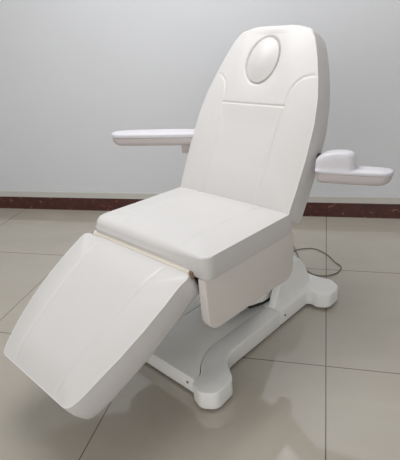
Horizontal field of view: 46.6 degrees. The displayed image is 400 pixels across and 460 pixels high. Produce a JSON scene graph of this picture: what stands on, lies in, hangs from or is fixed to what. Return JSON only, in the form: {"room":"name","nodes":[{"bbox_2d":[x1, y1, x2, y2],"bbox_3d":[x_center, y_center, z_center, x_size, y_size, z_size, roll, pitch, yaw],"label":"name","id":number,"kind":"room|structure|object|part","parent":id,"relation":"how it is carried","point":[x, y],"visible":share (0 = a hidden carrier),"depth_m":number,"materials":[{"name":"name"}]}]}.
{"room":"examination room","nodes":[
{"label":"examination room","id":0,"kind":"room"},
{"bbox_2d":[0,208,399,459],"bbox_3d":[-0.118,1.103,0.902,6.800,0.100,5.808,2,25,14],"label":"floor","id":1,"kind":"structure","parent":0,"point":[324,384],"depth_m":1.83,"materials":[{"name":"tile"}]},
{"bbox_2d":[4,25,393,418],"bbox_3d":[-0.007,-0.151,1.988,1.772,1.269,1.136,-15,26,-22],"label":"chair","id":2,"kind":"object","parent":1,"relation":"on","point":[187,280],"visible":1,"depth_m":1.77,"materials":[{"name":"white leather"}]},
{"bbox_3d":[-0.032,-0.022,1.844,0.632,0.113,0.513,18,33,40],"label":"seat","id":3,"kind":"part","parent":2,"relation":"part of","materials":[{"name":"white leather"}]},
{"bbox_3d":[0.026,0.452,2.077,0.426,0.071,0.563,18,33,40],"label":"deck plate","id":4,"kind":"part","parent":2,"relation":"part of","materials":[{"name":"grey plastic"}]},
{"bbox_3d":[0.250,-0.470,1.992,0.624,0.729,0.461,18,33,40],"label":"backrest","id":5,"kind":"part","parent":2,"relation":"part of","materials":[{"name":"white leather"}]},
{"bbox_2d":[247,37,279,82],"bbox_3d":[0.266,-0.708,1.942,0.148,0.176,0.105,18,33,40],"label":"cushion","id":6,"kind":"object","parent":2,"relation":"on","point":[263,53],"depth_m":1.92,"materials":[{"name":"white leather"}]},
{"bbox_3d":[0.636,0.143,2.727,0.296,0.031,0.576,-5,24,0],"label":"power cord","id":7,"kind":"part","parent":2,"relation":"part of","materials":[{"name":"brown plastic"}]},
{"bbox_2d":[0,0,399,196],"bbox_3d":[0.463,-1.407,2.818,6.800,2.800,0.120,2,25,14],"label":"wall","id":8,"kind":"structure","parent":0,"point":[74,74],"depth_m":3.14,"materials":[{"name":"white paint"}]},
{"bbox_2d":[0,196,399,218],"bbox_3d":[0.546,-0.154,3.314,6.600,0.104,0.012,2,25,14],"label":"baseboard","id":9,"kind":"structure","parent":8,"relation":"attached to","point":[356,210],"depth_m":3.60,"materials":[{"name":"red stone"}]},
{"bbox_2d":[0,191,399,203],"bbox_3d":[0.540,-0.223,3.284,6.600,0.046,0.010,2,25,14],"label":"trim","id":10,"kind":"structure","parent":8,"relation":"attached to","point":[315,199],"depth_m":3.55,"materials":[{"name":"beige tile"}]}
]}

